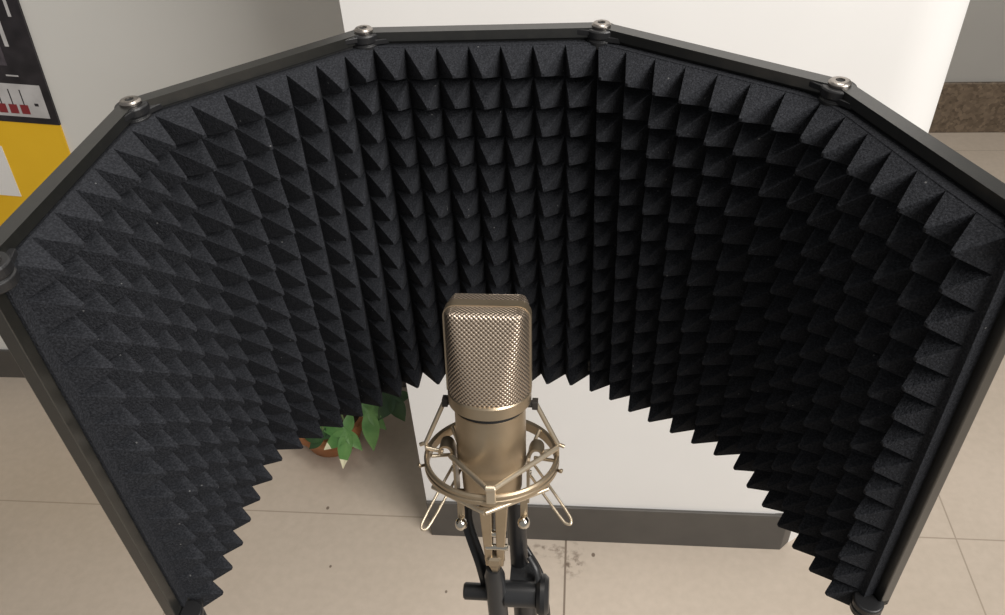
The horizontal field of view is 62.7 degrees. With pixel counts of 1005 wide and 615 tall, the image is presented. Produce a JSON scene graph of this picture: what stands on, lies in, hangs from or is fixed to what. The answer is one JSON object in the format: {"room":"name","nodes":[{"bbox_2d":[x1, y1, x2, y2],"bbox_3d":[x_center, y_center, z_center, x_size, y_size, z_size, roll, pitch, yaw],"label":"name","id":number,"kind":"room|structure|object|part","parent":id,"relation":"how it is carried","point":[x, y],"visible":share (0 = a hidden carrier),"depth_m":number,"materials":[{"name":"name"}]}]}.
{"room":"studio","nodes":[
{"label":"studio","id":0,"kind":"room"},
{"bbox_2d":[0,0,344,348],"bbox_3d":[-1.501,-0.890,1.407,2.660,2.700,0.120,1,40,5],"label":"wall","id":1,"kind":"structure","parent":0,"point":[93,55],"depth_m":1.56,"materials":[{"name":"white paint"}]},
{"bbox_2d":[0,0,70,225],"bbox_3d":[-1.286,-0.505,1.626,0.863,1.212,0.007,1,40,5],"label":"poster","id":2,"kind":"object","parent":1,"relation":"attached to","point":[33,143],"visible":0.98,"depth_m":1.69,"materials":[{"name":"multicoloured paper"}]},
{"bbox_2d":[0,47,6,65],"bbox_3d":[-1.316,-0.546,1.595,0.700,0.110,0.006,5,40,2],"label":"print","id":3,"kind":"object","parent":2,"relation":"on","point":[3,50],"depth_m":1.60},
{"bbox_3d":[-1.016,-0.408,1.679,0.017,0.020,0.007,5,40,2],"label":"fader knob","id":4,"kind":"part","parent":2,"relation":"part of","materials":[{"name":"red paper"}]},
{"bbox_2d":[0,23,8,46],"bbox_3d":[-0.952,-0.546,1.556,0.008,0.110,0.006,5,40,2],"label":"print","id":5,"kind":"object","parent":2,"relation":"on","point":[4,27],"depth_m":1.57},
{"bbox_2d":[2,0,10,16],"bbox_3d":[-0.919,-0.674,1.444,0.006,0.330,0.006,5,40,2],"label":"print","id":6,"kind":"object","parent":2,"relation":"attached to","point":[6,4],"depth_m":1.54},
{"bbox_3d":[-0.993,-0.406,1.678,0.017,0.020,0.007,5,40,2],"label":"fader knob","id":7,"kind":"part","parent":2,"relation":"part of","materials":[{"name":"red paper"}]},
{"bbox_3d":[-1.296,-0.446,1.678,0.751,0.072,0.006,5,40,2],"label":"mixer panel","id":8,"kind":"part","parent":2,"relation":"part of","materials":[{"name":"white paper"}]},
{"bbox_3d":[-0.969,-0.404,1.677,0.017,0.020,0.007,5,40,2],"label":"fader knob","id":9,"kind":"part","parent":2,"relation":"part of","materials":[{"name":"red paper"}]},
{"bbox_2d":[0,0,60,124],"bbox_3d":[-1.277,-0.675,1.482,0.766,0.704,0.006,5,40,2],"label":"print","id":10,"kind":"object","parent":2,"relation":"attached to","point":[25,95],"depth_m":1.63},
{"bbox_2d":[0,349,406,386],"bbox_3d":[-1.443,0.146,2.194,2.660,0.098,0.007,1,40,5],"label":"baseboard","id":11,"kind":"structure","parent":1,"relation":"attached to","point":[9,367],"depth_m":2.18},
{"bbox_2d":[0,132,1004,614],"bbox_3d":[0.364,0.705,1.532,6.400,0.080,4.400,1,40,5],"label":"floor","id":12,"kind":"structure","parent":0,"point":[321,537],"depth_m":1.73,"materials":[{"name":"beige tile"}]},
{"bbox_2d":[299,391,408,467],"bbox_3d":[-0.364,0.209,1.886,0.261,0.294,0.254,-22,43,-21],"label":"potted plant","id":13,"kind":"object","parent":12,"relation":"on","point":[337,441],"visible":0.27,"depth_m":1.83,"materials":[{"name":"green plant"}]},
{"bbox_3d":[-0.407,0.279,1.958,0.188,0.098,0.188,1,40,5],"label":"pot","id":14,"kind":"part","parent":13,"relation":"part of","materials":[{"name":"ceramic"}]},
{"bbox_2d":[463,502,549,614],"bbox_3d":[-0.006,0.546,0.915,0.482,0.988,0.492,1,40,5],"label":"microphone stand","id":15,"kind":"object","parent":12,"relation":"on","point":[527,589],"visible":0.86,"depth_m":0.65,"materials":[{"name":"grey metal"}]},
{"bbox_3d":[-0.015,0.229,0.663,0.033,0.014,0.014,1,40,5],"label":"wing knob","id":16,"kind":"part","parent":15,"relation":"part of","materials":[{"name":"black plastic"}]},
{"bbox_2d":[418,395,572,571],"bbox_3d":[-0.008,0.128,0.607,0.108,0.150,0.098,-5,40,-2],"label":"mount","id":17,"kind":"object","parent":15,"relation":"attached to","point":[490,502],"visible":0.93,"depth_m":0.58,"materials":[{"name":"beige metal"}]},
{"bbox_3d":[-0.048,0.081,0.582,0.019,0.038,0.003,1,27,5],"label":"cord","id":18,"kind":"part","parent":17,"relation":"part of","materials":[{"name":"metal"}]},
{"bbox_3d":[-0.049,0.102,0.591,0.013,0.005,0.004,1,27,5],"label":"cord","id":19,"kind":"part","parent":17,"relation":"part of","materials":[{"name":"metal"}]},
{"bbox_3d":[-0.044,0.108,0.606,0.017,0.007,0.003,-12,41,-9],"label":"cord","id":20,"kind":"part","parent":17,"relation":"part of","materials":[{"name":"beige fabric"}]},
{"bbox_3d":[-0.039,0.116,0.599,0.012,0.047,0.016,1,27,5],"label":"cradle arm","id":21,"kind":"part","parent":17,"relation":"part of","materials":[{"name":"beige metal"}]},
{"bbox_3d":[-0.033,0.102,0.619,0.003,0.023,0.022,-21,43,-19],"label":"cord","id":22,"kind":"part","parent":17,"relation":"part of","materials":[{"name":"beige metal"}]},
{"bbox_3d":[-0.024,0.112,0.563,0.004,0.020,0.051,-24,44,-23],"label":"cord","id":23,"kind":"part","parent":17,"relation":"part of","materials":[{"name":"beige metal"}]},
{"bbox_2d":[442,293,531,493],"bbox_3d":[-0.009,0.066,0.568,0.058,0.154,0.070,1,40,5],"label":"microphone","id":24,"kind":"object","parent":17,"relation":"attached to","point":[488,337],"visible":0.97,"depth_m":0.54,"materials":[{"name":"metal"}]},
{"bbox_2d":[444,293,529,407],"bbox_3d":[-0.009,0.026,0.550,0.056,0.064,0.054,1,27,5],"label":"grille","id":25,"kind":"object","parent":24,"relation":"attached to","point":[487,336],"depth_m":0.53,"materials":[{"name":"metal"}]},
{"bbox_3d":[-0.010,0.132,0.566,0.083,0.006,0.030,1,27,5],"label":"cord","id":26,"kind":"part","parent":17,"relation":"part of","materials":[{"name":"beige metal"}]},
{"bbox_3d":[0.016,0.109,0.560,0.043,0.004,0.051,1,27,5],"label":"cord","id":27,"kind":"part","parent":17,"relation":"part of","materials":[{"name":"beige metal"}]},
{"bbox_3d":[0.022,0.104,0.614,0.003,0.022,0.022,25,48,30],"label":"cord","id":28,"kind":"part","parent":17,"relation":"part of","materials":[{"name":"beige metal"}]},
{"bbox_3d":[0.024,0.117,0.593,0.012,0.047,0.016,1,27,5],"label":"cradle arm","id":29,"kind":"part","parent":17,"relation":"part of","materials":[{"name":"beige metal"}]},
{"bbox_3d":[0.031,0.110,0.599,0.016,0.005,0.009,1,27,5],"label":"cord","id":30,"kind":"part","parent":17,"relation":"part of","materials":[{"name":"metal"}]},
{"bbox_3d":[0.031,0.082,0.574,0.019,0.035,0.003,1,27,5],"label":"cord","id":31,"kind":"part","parent":17,"relation":"part of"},
{"bbox_2d":[0,19,1004,614],"bbox_3d":[0.018,0.043,0.569,0.478,0.386,0.288,1,40,5],"label":"shield","id":32,"kind":"object","parent":15,"relation":"attached to","point":[772,261],"visible":0.96,"depth_m":0.54,"materials":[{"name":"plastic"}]},
{"bbox_3d":[-0.227,-0.066,0.425,0.009,0.006,0.158,1,40,6],"label":"rail","id":33,"kind":"part","parent":32,"relation":"part of","materials":[{"name":"black metal"}]},
{"bbox_3d":[-0.228,0.098,0.465,0.008,0.294,0.008,1,40,5],"label":"rail","id":34,"kind":"part","parent":32,"relation":"part of","materials":[{"name":"black metal"}]},
{"bbox_3d":[-0.220,0.045,0.523,0.004,0.295,0.155,1,40,6],"label":"panel","id":35,"kind":"part","parent":32,"relation":"part of","materials":[{"name":"black"}]},
{"bbox_3d":[-0.157,-0.151,0.521,0.152,0.006,0.009,-27,45,-26],"label":"rail","id":36,"kind":"part","parent":32,"relation":"part of","materials":[{"name":"black metal"}]},
{"bbox_3d":[-0.149,-0.038,0.616,0.158,0.295,0.004,-27,45,-26],"label":"panel","id":37,"kind":"part","parent":32,"relation":"part of","materials":[{"name":"black"}]},
{"bbox_3d":[-0.014,-0.183,0.549,0.153,0.006,0.009,0,40,5],"label":"rail","id":38,"kind":"part","parent":32,"relation":"part of","materials":[{"name":"black metal"}]},
{"bbox_3d":[-0.007,-0.070,0.644,0.159,0.295,0.004,0,40,5],"label":"panel","id":39,"kind":"part","parent":32,"relation":"part of","materials":[{"name":"black"}]},
{"bbox_3d":[-0.003,0.090,0.695,0.050,0.154,0.161,1,40,5],"label":"mounting arm","id":40,"kind":"part","parent":32,"relation":"part of"},
{"bbox_3d":[0.127,-0.153,0.502,0.153,0.006,0.009,26,48,31],"label":"rail","id":41,"kind":"part","parent":32,"relation":"part of","materials":[{"name":"black metal"}]},
{"bbox_3d":[0.134,-0.039,0.597,0.159,0.295,0.004,26,48,31],"label":"panel","id":42,"kind":"part","parent":32,"relation":"part of","materials":[{"name":"black"}]},
{"bbox_3d":[0.212,-0.076,0.404,0.009,0.006,0.148,-13,41,-12],"label":"rail","id":43,"kind":"part","parent":32,"relation":"part of","materials":[{"name":"black metal"}]},
{"bbox_3d":[0.218,0.035,0.502,0.004,0.295,0.145,-13,41,-12],"label":"panel","id":44,"kind":"part","parent":32,"relation":"part of","materials":[{"name":"black"}]},
{"bbox_3d":[0.241,0.081,0.449,0.007,0.294,0.008,-13,41,-12],"label":"rail","id":45,"kind":"part","parent":32,"relation":"part of","materials":[{"name":"black metal"}]},
{"bbox_3d":[0.013,0.194,0.667,0.014,0.110,0.032,-2,40,2],"label":"post","id":46,"kind":"part","parent":15,"relation":"part of","materials":[{"name":"black plastic"}]},
{"bbox_2d":[527,545,549,614],"bbox_3d":[0.136,0.650,0.792,0.134,0.995,0.471,-9,40,-7],"label":"cable","id":47,"kind":"object","parent":15,"relation":"hanging from","point":[530,553],"visible":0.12,"depth_m":0.69,"materials":[{"name":"black plastic"}]},
{"bbox_2d":[339,0,969,542],"bbox_3d":[0.259,-1.154,1.589,0.799,2.700,1.897,1,40,5],"label":"pillar","id":48,"kind":"structure","parent":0,"point":[899,53],"depth_m":1.05,"materials":[{"name":"white paint"}]},
{"bbox_2d":[426,500,790,549],"bbox_3d":[0.318,-0.123,2.371,0.803,0.113,1.784,1,40,5],"label":"baseboard","id":49,"kind":"structure","parent":48,"relation":"attached to","point":[591,524],"depth_m":1.69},
{"bbox_2d":[944,0,1004,81],"bbox_3d":[2.163,-1.697,2.092,3.000,2.700,0.120,1,40,5],"label":"wall","id":50,"kind":"structure","parent":0,"point":[979,52],"depth_m":2.77,"materials":[{"name":"grey paint"}]},
{"bbox_2d":[928,82,1004,132],"bbox_3d":[2.233,-0.694,2.847,2.960,0.190,0.012,1,40,5],"label":"baseboard","id":51,"kind":"structure","parent":50,"relation":"attached to","point":[961,106],"depth_m":2.90,"materials":[{"name":"stone"}]}
]}

